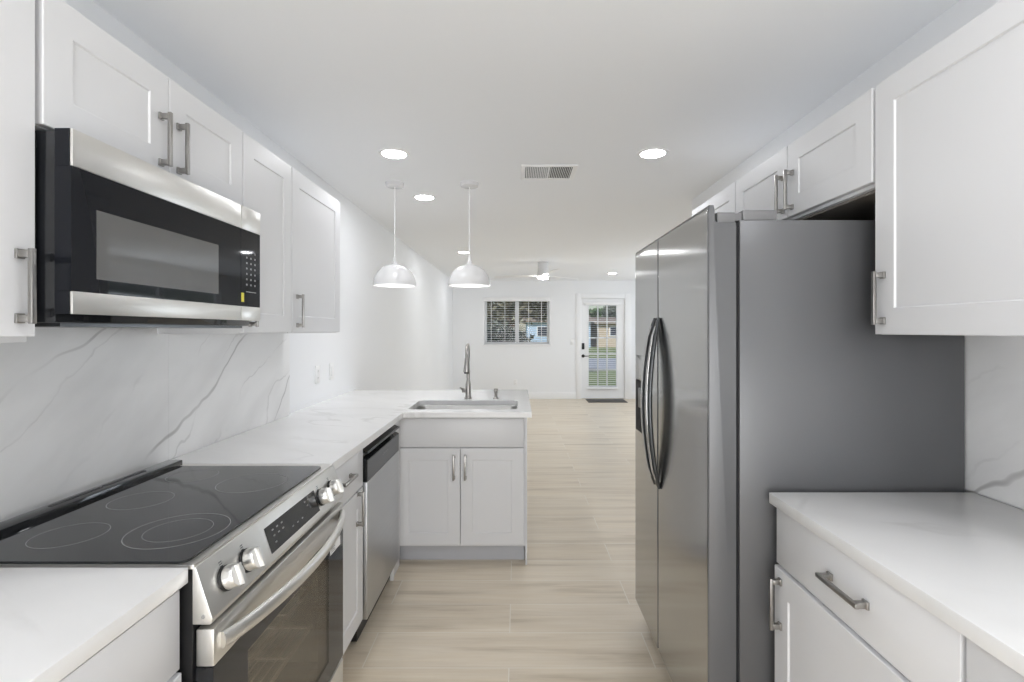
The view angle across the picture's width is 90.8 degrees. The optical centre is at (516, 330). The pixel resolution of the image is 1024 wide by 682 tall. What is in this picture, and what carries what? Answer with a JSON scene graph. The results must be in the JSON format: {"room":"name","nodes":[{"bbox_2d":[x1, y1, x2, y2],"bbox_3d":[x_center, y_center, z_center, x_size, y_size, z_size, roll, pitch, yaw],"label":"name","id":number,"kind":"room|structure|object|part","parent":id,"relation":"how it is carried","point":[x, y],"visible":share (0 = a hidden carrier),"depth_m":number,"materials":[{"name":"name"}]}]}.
{"room":"kitchen","nodes":[
{"label":"kitchen","id":0,"kind":"room"},
{"bbox_2d":[63,0,452,458],"bbox_3d":[-1.355,0.186,4.030,0.120,2.388,12.300,0,0,0],"label":"wall","id":1,"kind":"structure","parent":0,"point":[388,338],"depth_m":4.26,"materials":[{"name":"white paint"}]},
{"bbox_2d":[0,0,36,342],"bbox_3d":[-1.113,-0.340,0.407,0.360,0.726,1.214,0,0,0],"label":"upper cabinet","id":2,"kind":"object","parent":1,"relation":"attached to","point":[18,253],"visible":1,"depth_m":0.97,"materials":[{"name":"white paint"}]},
{"bbox_3d":[-0.949,-0.086,0.977,0.032,0.146,0.017,0,0,0],"label":"handle","id":3,"kind":"part","parent":2,"relation":"part of","materials":[{"name":"silver metal"}]},
{"bbox_2d":[0,327,167,521],"bbox_3d":[-1.282,0.176,0.809,0.024,0.592,2.058,0,0,0],"label":"backsplash","id":4,"kind":"structure","parent":1,"relation":"attached to","point":[82,409],"depth_m":1.45,"materials":[{"name":"stone"}]},
{"bbox_2d":[35,0,241,204],"bbox_3d":[-1.113,-0.561,1.402,0.360,0.284,0.752,0,0,0],"label":"upper cabinet","id":5,"kind":"object","parent":1,"relation":"attached to","point":[87,81],"visible":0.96,"depth_m":1.24,"materials":[{"name":"white paint"}]},
{"bbox_3d":[-0.975,-0.561,1.214,0.019,0.281,0.372,0,0,0],"label":"door","id":6,"kind":"part","parent":5,"relation":"part of","materials":[{"name":"white paint"}]},
{"bbox_2d":[35,128,259,327],"bbox_3d":[-1.084,-0.209,1.397,0.368,0.402,0.750,0,0,0],"label":"microwave","id":7,"kind":"object","parent":5,"relation":"attached to","point":[122,240],"visible":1,"depth_m":1.18,"materials":[{"name":"black metal"}]},
{"bbox_3d":[-0.919,-0.222,1.712,0.034,0.376,0.121,0,0,0],"label":"control panel","id":8,"kind":"part","parent":7,"relation":"part of","materials":[{"name":"black"}]},
{"bbox_3d":[-0.949,-0.517,1.366,0.032,0.146,0.017,0,0,0],"label":"handle","id":9,"kind":"part","parent":5,"relation":"part of","materials":[{"name":"silver metal"}]},
{"bbox_3d":[-0.949,-0.517,1.438,0.032,0.146,0.017,0,0,0],"label":"handle","id":10,"kind":"part","parent":5,"relation":"part of","materials":[{"name":"silver metal"}]},
{"bbox_3d":[-0.975,-0.561,1.590,0.019,0.281,0.372,0,0,0],"label":"door","id":11,"kind":"part","parent":5,"relation":"part of","materials":[{"name":"white paint"}]},
{"bbox_2d":[157,132,291,333],"bbox_3d":[-1.113,-0.345,1.973,0.360,0.715,0.384,0,0,0],"label":"upper cabinet","id":12,"kind":"object","parent":1,"relation":"attached to","point":[266,178],"visible":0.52,"depth_m":1.98,"materials":[{"name":"white paint"}]},
{"bbox_3d":[-0.949,-0.086,1.822,0.032,0.146,0.017,0,0,0],"label":"handle","id":13,"kind":"part","parent":12,"relation":"part of","materials":[{"name":"silver metal"}]},
{"bbox_3d":[-0.975,-0.347,1.973,0.019,0.710,0.380,0,0,0],"label":"door","id":14,"kind":"part","parent":12,"relation":"part of","materials":[{"name":"white paint"}]},
{"bbox_2d":[168,333,289,459],"bbox_3d":[-1.282,0.243,2.330,0.024,0.458,0.980,0,0,0],"label":"backsplash","id":15,"kind":"structure","parent":1,"relation":"attached to","point":[221,386],"depth_m":2.18,"materials":[{"name":"stone"}]},
{"bbox_2d":[287,167,339,332],"bbox_3d":[-1.113,-0.345,2.462,0.360,0.715,0.587,0,0,0],"label":"upper cabinet","id":16,"kind":"object","parent":1,"relation":"attached to","point":[315,213],"visible":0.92,"depth_m":2.43,"materials":[{"name":"white paint"}]},
{"bbox_3d":[-0.949,-0.086,2.215,0.032,0.146,0.017,0,0,0],"label":"handle","id":17,"kind":"part","parent":16,"relation":"part of","materials":[{"name":"silver metal"}]},
{"bbox_2d":[315,365,319,383],"bbox_3d":[-1.291,0.285,3.270,0.009,0.116,0.072,0,0,0],"label":"wall outlet","id":18,"kind":"object","parent":1,"relation":"attached to","point":[317,368],"visible":1,"depth_m":3.26,"materials":[{"name":"white plastic"}]},
{"bbox_2d":[329,363,333,379],"bbox_3d":[-1.290,0.285,3.520,0.010,0.116,0.072,0,0,0],"label":"light switch","id":19,"kind":"object","parent":1,"relation":"attached to","point":[331,365],"visible":1,"depth_m":3.50,"materials":[{"name":"white plastic"}]},
{"bbox_2d":[342,398,671,681],"bbox_3d":[1.153,1.430,4.085,5.195,0.100,12.470,0,0,0],"label":"floor","id":20,"kind":"structure","parent":0,"point":[572,613],"depth_m":2.64,"materials":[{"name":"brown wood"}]},
{"bbox_2d":[59,590,180,681],"bbox_3d":[-0.947,0.942,0.401,0.630,0.876,1.202,0,0,0],"label":"base cabinet","id":21,"kind":"object","parent":20,"relation":"on","point":[148,650],"visible":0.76,"depth_m":0.91,"materials":[{"name":"white paint"}]},
{"bbox_2d":[0,568,187,681],"bbox_3d":[-0.962,0.487,0.394,0.613,0.031,1.227,0,0,0],"label":"countertop","id":22,"kind":"structure","parent":21,"relation":"on","point":[53,620],"depth_m":0.86,"materials":[{"name":"stone"}]},
{"bbox_3d":[-0.673,0.972,0.702,0.019,0.587,0.599,0,0,0],"label":"door","id":23,"kind":"part","parent":21,"relation":"part of","materials":[{"name":"white paint"}]},
{"bbox_2d":[0,460,345,681],"bbox_3d":[-0.886,0.916,1.397,0.678,0.928,0.773,0,0,0],"label":"range","id":24,"kind":"object","parent":20,"relation":"on","point":[260,546],"visible":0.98,"depth_m":1.27,"materials":[{"name":"black"}]},
{"bbox_2d":[0,466,320,563],"bbox_3d":[-0.923,0.468,1.377,0.510,0.005,0.717,0,0,0],"label":"cooktop","id":25,"kind":"object","parent":24,"relation":"in","point":[160,514],"depth_m":1.26,"materials":[{"name":"black glass"}]},
{"bbox_3d":[-0.605,0.526,1.085,0.046,0.055,0.051,0,0,0],"label":"knob","id":26,"kind":"part","parent":24,"relation":"part of","materials":[{"name":"silver metal"}]},
{"bbox_3d":[-0.605,0.526,1.168,0.046,0.055,0.051,0,0,0],"label":"knob","id":27,"kind":"part","parent":24,"relation":"part of","materials":[{"name":"silver metal"}]},
{"bbox_3d":[-0.640,0.534,1.399,0.056,0.116,0.767,0,0,0],"label":"control panel","id":28,"kind":"part","parent":24,"relation":"part of","materials":[{"name":"silver metal"}]},
{"bbox_2d":[196,502,345,681],"bbox_3d":[-0.873,0.872,1.399,0.652,0.542,0.759,0,0,0],"label":"oven","id":29,"kind":"object","parent":24,"relation":"in","point":[287,626],"depth_m":1.35,"materials":[{"name":"silver metal"}]},
{"bbox_3d":[-0.605,0.526,1.610,0.046,0.055,0.051,0,0,0],"label":"knob","id":30,"kind":"part","parent":24,"relation":"part of","materials":[{"name":"silver metal"}]},
{"bbox_3d":[-0.631,1.231,1.399,0.039,0.158,0.759,0,0,0],"label":"drawer","id":31,"kind":"part","parent":24,"relation":"part of","materials":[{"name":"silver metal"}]},
{"bbox_3d":[-0.605,0.526,1.700,0.046,0.055,0.051,0,0,0],"label":"knob","id":32,"kind":"part","parent":24,"relation":"part of","materials":[{"name":"silver metal"}]},
{"bbox_2d":[335,449,363,656],"bbox_3d":[-0.949,0.942,1.993,0.626,0.876,0.406,0,0,0],"label":"base cabinet","id":33,"kind":"object","parent":20,"relation":"on","point":[350,473],"visible":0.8,"depth_m":2.06,"materials":[{"name":"white paint"}]},
{"bbox_3d":[-0.677,0.593,1.991,0.019,0.157,0.398,0,0,0],"label":"drawer","id":34,"kind":"part","parent":33,"relation":"part of","materials":[{"name":"white paint"}]},
{"bbox_3d":[-0.652,0.580,1.955,0.032,0.017,0.146,0,0,0],"label":"handle","id":35,"kind":"part","parent":33,"relation":"part of","materials":[{"name":"silver metal"}]},
{"bbox_3d":[-0.677,0.964,1.991,0.019,0.572,0.398,0,0,0],"label":"door","id":36,"kind":"part","parent":33,"relation":"part of","materials":[{"name":"white paint"}]},
{"bbox_3d":[-0.656,0.748,2.115,0.032,0.146,0.017,0,0,0],"label":"handle","id":37,"kind":"part","parent":33,"relation":"part of","materials":[{"name":"silver metal"}]},
{"bbox_2d":[351,425,398,641],"bbox_3d":[-0.950,0.946,2.503,0.600,0.868,0.594,0,0,0],"label":"dishwasher","id":38,"kind":"object","parent":20,"relation":"on","point":[380,485],"visible":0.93,"depth_m":2.41,"materials":[{"name":"silver metal"}]},
{"bbox_3d":[-0.677,0.965,2.503,0.044,0.601,0.590,0,0,0],"label":"door","id":39,"kind":"part","parent":38,"relation":"part of","materials":[{"name":"silver metal"}]},
{"bbox_3d":[-0.677,0.588,2.503,0.044,0.148,0.590,0,0,0],"label":"control panel","id":40,"kind":"part","parent":38,"relation":"part of","materials":[{"name":"black plastic"}]},
{"bbox_2d":[389,421,399,578],"bbox_3d":[-0.705,0.942,2.885,0.030,0.876,0.165,0,0,0],"label":"filler panel","id":41,"kind":"object","parent":20,"relation":"on","point":[397,423],"visible":0.14,"depth_m":2.97,"materials":[{"name":"white paint"}]},
{"bbox_2d":[400,418,526,564],"bbox_3d":[-0.328,0.942,3.279,0.775,0.876,0.682,0,0,0],"label":"base cabinet","id":42,"kind":"object","parent":20,"relation":"on","point":[463,481],"visible":0.93,"depth_m":2.97,"materials":[{"name":"white paint"}]},
{"bbox_2d":[170,390,531,469],"bbox_3d":[-0.605,0.487,2.909,1.379,0.031,2.241,0,0,0],"label":"countertop","id":43,"kind":"structure","parent":42,"relation":"on","point":[334,430],"depth_m":2.54,"materials":[{"name":"stone"}]},
{"bbox_2d":[460,343,471,398],"bbox_3d":[-0.347,0.279,3.394,0.084,0.386,0.266,0,0,0],"label":"faucet","id":44,"kind":"object","parent":43,"relation":"on","point":[467,390],"visible":1,"depth_m":3.47,"materials":[{"name":"silver metal"}]},
{"bbox_2d":[415,405,517,408],"bbox_3d":[-0.327,0.602,3.215,0.705,0.196,0.434,0,0,0],"label":"sink","id":45,"kind":"object","parent":43,"relation":"in","point":[420,406],"visible":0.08,"depth_m":3.40,"materials":[{"name":"silver metal"}]},
{"bbox_2d":[493,388,498,398],"bbox_3d":[-0.146,0.437,3.480,0.042,0.070,0.082,0,0,0],"label":"soap dispenser","id":46,"kind":"object","parent":43,"relation":"on","point":[495,389],"visible":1,"depth_m":3.49,"materials":[{"name":"silver metal"}]},
{"bbox_3d":[-0.521,0.977,2.979,0.373,0.570,0.019,0,0,0],"label":"door","id":47,"kind":"part","parent":42,"relation":"part of","materials":[{"name":"white paint"}]},
{"bbox_3d":[-0.371,0.802,2.954,0.017,0.146,0.032,0,0,0],"label":"handle","id":48,"kind":"part","parent":42,"relation":"part of","materials":[{"name":"silver metal"}]},
{"bbox_3d":[-0.304,0.802,2.954,0.017,0.146,0.032,0,0,0],"label":"handle","id":49,"kind":"part","parent":42,"relation":"part of","materials":[{"name":"silver metal"}]},
{"bbox_3d":[-0.146,0.977,2.979,0.372,0.570,0.019,0,0,0],"label":"door","id":50,"kind":"part","parent":42,"relation":"part of","materials":[{"name":"white paint"}]},
{"bbox_3d":[0.054,0.942,3.297,0.011,0.876,0.646,0,0,0],"label":"panel","id":51,"kind":"part","parent":42,"relation":"part of","materials":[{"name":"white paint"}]},
{"bbox_2d":[586,399,627,402],"bbox_3d":[1.745,1.375,9.880,0.750,0.010,0.440,0,0,0],"label":"doormat","id":52,"kind":"object","parent":20,"relation":"on","point":[588,400],"visible":1,"depth_m":9.75,"materials":[{"name":"grey"}]},
{"bbox_2d":[635,205,964,681],"bbox_3d":[0.917,0.504,1.958,0.823,1.752,0.923,0,0,0],"label":"refrigerator","id":53,"kind":"object","parent":20,"relation":"on","point":[762,367],"visible":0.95,"depth_m":1.50,"materials":[{"name":"grey metal"}]},
{"bbox_3d":[0.565,0.172,2.271,0.004,0.113,0.242,0,0,0],"label":"dispenser panel","id":54,"kind":"part","parent":53,"relation":"part of","materials":[{"name":"silver metal"}]},
{"bbox_3d":[0.530,0.287,2.064,0.048,0.628,0.026,0,0,0],"label":"handle","id":55,"kind":"part","parent":53,"relation":"part of","materials":[{"name":"silver metal"}]},
{"bbox_3d":[0.608,0.454,2.226,0.084,1.652,0.388,0,0,0],"label":"door","id":56,"kind":"part","parent":53,"relation":"part of","materials":[{"name":"silver metal"}]},
{"bbox_3d":[0.539,0.287,2.064,0.060,0.678,0.039,0,0,0],"label":"handle","id":57,"kind":"part","parent":53,"relation":"part of","materials":[{"name":"grey metal"}]},
{"bbox_3d":[0.530,0.287,1.996,0.048,0.628,0.026,0,0,0],"label":"handle","id":58,"kind":"part","parent":53,"relation":"part of","materials":[{"name":"silver metal"}]},
{"bbox_3d":[0.539,0.287,1.996,0.060,0.678,0.039,0,0,0],"label":"handle","id":59,"kind":"part","parent":53,"relation":"part of","materials":[{"name":"grey metal"}]},
{"bbox_3d":[0.608,0.454,1.762,0.084,1.652,0.530,0,0,0],"label":"door","id":60,"kind":"part","parent":53,"relation":"part of","materials":[{"name":"silver metal"}]},
{"bbox_2d":[769,508,965,681],"bbox_3d":[1.024,0.942,1.159,0.620,0.876,0.614,0,0,0],"label":"base cabinet","id":61,"kind":"object","parent":20,"relation":"on","point":[836,620],"visible":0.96,"depth_m":1.16,"materials":[{"name":"white paint"}]},
{"bbox_3d":[0.730,0.773,1.428,0.032,0.146,0.017,0,0,0],"label":"handle","id":62,"kind":"part","parent":61,"relation":"part of","materials":[{"name":"silver metal"}]},
{"bbox_3d":[0.736,0.589,1.148,0.032,0.017,0.146,0,0,0],"label":"handle","id":63,"kind":"part","parent":61,"relation":"part of","materials":[{"name":"silver metal"}]},
{"bbox_3d":[0.755,0.972,1.161,0.019,0.587,0.607,0,0,0],"label":"door","id":64,"kind":"part","parent":61,"relation":"part of","materials":[{"name":"white paint"}]},
{"bbox_2d":[966,638,1023,681],"bbox_3d":[1.027,0.942,0.325,0.614,0.876,1.050,0,0,0],"label":"base cabinet","id":65,"kind":"object","parent":20,"relation":"on","point":[981,666],"visible":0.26,"depth_m":0.81,"materials":[{"name":"white paint"}]},
{"bbox_2d":[769,492,1023,675],"bbox_3d":[1.034,0.487,0.627,0.599,0.031,1.694,0,0,0],"label":"countertop","id":66,"kind":"structure","parent":65,"relation":"on","point":[958,556],"depth_m":1.10,"materials":[{"name":"stone"}]},
{"bbox_2d":[93,0,959,279],"bbox_3d":[1.153,-1.058,4.085,5.195,0.100,12.470,0,0,0],"label":"ceiling","id":67,"kind":"structure","parent":0,"point":[480,91],"depth_m":2.12,"materials":[{"name":"white paint"}]},
{"bbox_2d":[378,148,409,158],"bbox_3d":[-0.700,-1.005,2.876,0.178,0.006,0.178,0,0,0],"label":"recessed light","id":68,"kind":"object","parent":67,"relation":"in","point":[391,153],"visible":1,"depth_m":2.87,"materials":[{"name":"white plastic"}]},
{"bbox_2d":[373,180,415,287],"bbox_3d":[-0.835,-0.656,3.450,0.288,0.703,0.288,0,0,0],"label":"pendant light","id":69,"kind":"object","parent":67,"relation":"hanging from","point":[394,275],"visible":1,"depth_m":3.38,"materials":[{"name":"white metal"}]},
{"bbox_3d":[-0.835,-0.378,3.450,0.288,0.145,0.288,0,0,0],"label":"lamp shade","id":70,"kind":"part","parent":69,"relation":"part of","materials":[{"name":"white ceramic"}]},
{"bbox_3d":[-0.835,-0.743,3.450,0.007,0.474,0.007,0,0,0],"label":"cord","id":71,"kind":"part","parent":69,"relation":"part of","materials":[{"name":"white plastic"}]},
{"bbox_2d":[412,194,435,200],"bbox_3d":[-0.700,-1.005,3.820,0.178,0.006,0.178,0,0,0],"label":"recessed light","id":72,"kind":"object","parent":67,"relation":"in","point":[424,197],"visible":1,"depth_m":3.81,"materials":[{"name":"white plastic"}]},
{"bbox_2d":[448,180,489,287],"bbox_3d":[-0.325,-0.656,3.450,0.288,0.703,0.288,0,0,0],"label":"pendant light","id":73,"kind":"object","parent":67,"relation":"hanging from","point":[469,275],"visible":1,"depth_m":3.37,"materials":[{"name":"white metal"}]},
{"bbox_3d":[-0.325,-0.378,3.450,0.288,0.145,0.288,0,0,0],"label":"lamp shade","id":74,"kind":"part","parent":73,"relation":"part of","materials":[{"name":"white ceramic"}]},
{"bbox_3d":[-0.325,-0.743,3.450,0.007,0.474,0.007,0,0,0],"label":"cord","id":75,"kind":"part","parent":73,"relation":"part of","materials":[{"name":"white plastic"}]},
{"bbox_2d":[494,262,575,279],"bbox_3d":[0.308,-0.883,7.355,1.330,0.250,1.294,0,0,0],"label":"ceiling fan","id":76,"kind":"object","parent":67,"relation":"hanging from","point":[543,273],"visible":1,"depth_m":7.42,"materials":[{"name":"white plastic"}]},
{"bbox_3d":[-0.019,-0.815,7.601,0.700,0.024,0.140,0,0,18],"label":"blade","id":77,"kind":"part","parent":76,"relation":"part of","materials":[{"name":"white plastic"}]},
{"bbox_3d":[0.473,-0.815,7.054,0.140,0.024,0.700,0,0,-12],"label":"blade","id":78,"kind":"part","parent":76,"relation":"part of","materials":[{"name":"white plastic"}]},
{"bbox_2d":[521,165,577,179],"bbox_3d":[0.199,-1.004,3.212,0.347,0.008,0.295,0,0,0],"label":"ceiling vent","id":79,"kind":"object","parent":67,"relation":"in","point":[528,172],"visible":1,"depth_m":3.20,"materials":[{"name":"white plastic"}]},
{"bbox_2d":[637,147,668,158],"bbox_3d":[0.772,-1.005,2.870,0.178,0.006,0.178,0,0,0],"label":"recessed light","id":80,"kind":"object","parent":67,"relation":"in","point":[649,153],"visible":1,"depth_m":2.87,"materials":[{"name":"white plastic"}]},
{"bbox_2d":[453,280,634,391],"bbox_3d":[1.153,0.186,10.250,5.135,2.388,0.140,0,0,0],"label":"wall","id":81,"kind":"structure","parent":0,"point":[552,368],"depth_m":10.18,"materials":[{"name":"white paint"}]},
{"bbox_2d":[483,302,550,345],"bbox_3d":[0.000,-0.170,10.230,1.380,0.960,0.160,0,0,0],"label":"window","id":82,"kind":"structure","parent":81,"relation":"in","point":[516,343],"depth_m":10.25,"materials":[{"name":"white paint"}]},
{"bbox_2d":[483,297,550,343],"bbox_3d":[0.000,-0.198,10.191,1.350,0.954,0.093,0,0,0],"label":"window blind","id":83,"kind":"object","parent":82,"relation":"attached to","point":[486,299],"visible":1,"depth_m":10.19,"materials":[{"name":"white plastic"}]},
{"bbox_3d":[-0.520,-0.182,10.237,0.008,0.915,0.002,0,0,0],"label":"ladder cord","id":84,"kind":"part","parent":83,"relation":"part of","materials":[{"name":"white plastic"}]},
{"bbox_3d":[0.235,-0.182,10.187,0.008,0.915,0.002,0,0,0],"label":"ladder cord","id":85,"kind":"part","parent":83,"relation":"part of","materials":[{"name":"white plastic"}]},
{"bbox_3d":[0.495,-0.182,10.187,0.008,0.915,0.002,0,0,0],"label":"ladder cord","id":86,"kind":"part","parent":83,"relation":"part of","materials":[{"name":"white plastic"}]},
{"bbox_3d":[0.000,0.295,10.200,1.380,0.030,0.100,0,0,0],"label":"sill","id":87,"kind":"part","parent":82,"relation":"part of","materials":[{"name":"white paint"}]},
{"bbox_2d":[528,392,634,398],"bbox_3d":[1.153,1.310,10.173,4.895,0.140,0.014,0,0,0],"label":"baseboard","id":88,"kind":"structure","parent":81,"relation":"attached to","point":[532,395],"depth_m":10.17,"materials":[{"name":"white paint"}]},
{"bbox_2d":[582,299,623,397],"bbox_3d":[1.735,0.364,10.201,0.864,2.008,0.118,0,0,0],"label":"door","id":89,"kind":"structure","parent":81,"relation":"in","point":[588,391],"depth_m":10.22,"materials":[{"name":"white paint"}]},
{"bbox_3d":[1.730,1.167,10.194,0.600,0.045,0.038,0,0,0],"label":"blind rail","id":90,"kind":"part","parent":89,"relation":"part of","materials":[{"name":"white plastic"}]},
{"bbox_2d":[576,293,630,398],"bbox_3d":[1.746,0.318,10.230,1.115,2.125,0.140,0,0,0],"label":"trim","id":91,"kind":"structure","parent":81,"relation":"attached to","point":[626,296],"depth_m":10.16,"materials":[{"name":"white paint"}]},
{"bbox_2d":[692,0,1023,509],"bbox_3d":[1.412,0.186,0.950,0.120,2.388,5.900,0,0,0],"label":"wall","id":92,"kind":"structure","parent":0,"point":[962,12],"depth_m":1.94,"materials":[{"name":"white paint"}]},
{"bbox_2d":[692,181,735,215],"bbox_3d":[1.161,-0.549,2.615,0.377,0.278,0.580,0,0,0],"label":"upper cabinet","id":93,"kind":"object","parent":92,"relation":"attached to","point":[725,200],"visible":0.06,"depth_m":2.46,"materials":[{"name":"white paint"}]},
{"bbox_2d":[736,88,874,219],"bbox_3d":[1.161,-0.545,1.873,0.377,0.286,0.898,0,0,0],"label":"upper cabinet","id":94,"kind":"object","parent":92,"relation":"attached to","point":[827,173],"visible":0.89,"depth_m":1.68,"materials":[{"name":"white paint"}]},
{"bbox_3d":[1.014,-0.553,2.100,0.019,0.267,0.440,0,0,0],"label":"door","id":95,"kind":"part","parent":94,"relation":"part of","materials":[{"name":"white paint"}]},
{"bbox_3d":[0.989,-0.513,1.906,0.032,0.146,0.017,0,0,0],"label":"handle","id":96,"kind":"part","parent":94,"relation":"part of","materials":[{"name":"silver metal"}]},
{"bbox_3d":[0.989,-0.513,1.842,0.032,0.146,0.017,0,0,0],"label":"handle","id":97,"kind":"part","parent":94,"relation":"part of","materials":[{"name":"silver metal"}]},
{"bbox_3d":[1.014,-0.553,1.653,0.019,0.267,0.446,0,0,0],"label":"door","id":98,"kind":"part","parent":94,"relation":"part of","materials":[{"name":"white paint"}]},
{"bbox_2d":[871,0,1023,335],"bbox_3d":[1.161,-0.338,1.110,0.377,0.700,0.620,0,0,0],"label":"upper cabinet","id":99,"kind":"object","parent":92,"relation":"attached to","point":[949,122],"visible":1,"depth_m":1.16,"materials":[{"name":"white paint"}]},
{"bbox_3d":[0.989,-0.089,1.384,0.032,0.146,0.017,0,0,0],"label":"handle","id":100,"kind":"part","parent":99,"relation":"part of","materials":[{"name":"silver metal"}]},
{"bbox_2d":[965,336,1023,508],"bbox_3d":[1.343,0.243,0.690,0.016,0.458,1.820,0,0,0],"label":"backsplash","id":101,"kind":"structure","parent":92,"relation":"attached to","point":[994,365],"depth_m":1.41,"materials":[{"name":"stone"}]},
{"label":"outside","id":102,"kind":"structure","parent":0,"visible":0},
{"bbox_2d":[589,346,615,357],"bbox_3d":[7.500,1.680,69.250,75.000,0.300,81.500,0,0,0],"label":"lawn","id":103,"kind":"structure","parent":102,"point":[592,347],"depth_m":38.73,"materials":[{"name":"green plant"}]},
{"bbox_2d":[523,316,593,347],"bbox_3d":[3.725,0.015,48.500,6.250,3.070,7.800,0,0,0],"label":"house","id":104,"kind":"structure","parent":103,"relation":"on","point":[531,327],"depth_m":45.00,"materials":[{"name":"blue"}]},
{"bbox_3d":[2.312,0.080,44.945,0.960,0.760,0.010,0,0,0],"label":"pane","id":105,"kind":"part","parent":104,"relation":"part of","materials":[{"name":"grey"}]},
{"bbox_2d":[589,306,615,316],"bbox_3d":[10.212,-0.889,60.394,10.463,4.948,5.487,0,0,0],"label":"tree","id":106,"kind":"object","parent":103,"relation":"on","point":[592,313],"visible":0.09,"depth_m":58.91,"materials":[{"name":"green plant"}]},
{"bbox_2d":[591,317,615,346],"bbox_3d":[10.650,0.115,50.000,7.300,2.870,8.800,0,0,0],"label":"house","id":107,"kind":"structure","parent":103,"relation":"on","point":[602,341],"depth_m":46.00,"materials":[{"name":"beige paint"}]},
{"bbox_3d":[8.975,0.080,45.945,0.960,0.760,0.010,0,0,0],"label":"pane","id":108,"kind":"part","parent":107,"relation":"part of","materials":[{"name":"grey"}]},
{"bbox_2d":[600,306,615,316],"bbox_3d":[10.673,-0.893,55.998,2.838,4.951,2.198,0,0,0],"label":"tree","id":109,"kind":"object","parent":103,"relation":"on","point":[611,309],"visible":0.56,"depth_m":55.51,"materials":[{"name":"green plant"}]},
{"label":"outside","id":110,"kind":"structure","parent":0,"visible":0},
{"bbox_2d":[589,371,615,384],"bbox_3d":[7.500,1.680,15.160,75.000,0.300,9.680,0,0,0],"label":"lawn","id":111,"kind":"structure","parent":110,"point":[591,373],"depth_m":16.98,"materials":[{"name":"green plant"}]},
{"bbox_2d":[487,319,527,341],"bbox_3d":[-0.423,0.643,11.588,1.672,1.876,1.066,0,0,0],"label":"shrub","id":112,"kind":"object","parent":111,"relation":"on","point":[504,327],"visible":0.12,"depth_m":11.52,"materials":[{"name":"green plant"}]},
{"bbox_2d":[487,302,546,341],"bbox_3d":[-0.524,-0.389,16.503,5.344,3.945,2.862,0,0,-5],"label":"tree","id":113,"kind":"object","parent":111,"relation":"on","point":[505,304],"visible":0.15,"depth_m":16.17,"materials":[{"name":"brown plant"}]},
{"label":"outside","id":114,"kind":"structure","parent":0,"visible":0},
{"bbox_2d":[589,359,615,368],"bbox_3d":[7.500,1.690,24.250,75.000,0.280,8.500,0,0,0],"label":"street","id":115,"kind":"structure","parent":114,"point":[592,364],"depth_m":23.02,"materials":[{"name":"grey asphalt"}]}
]}

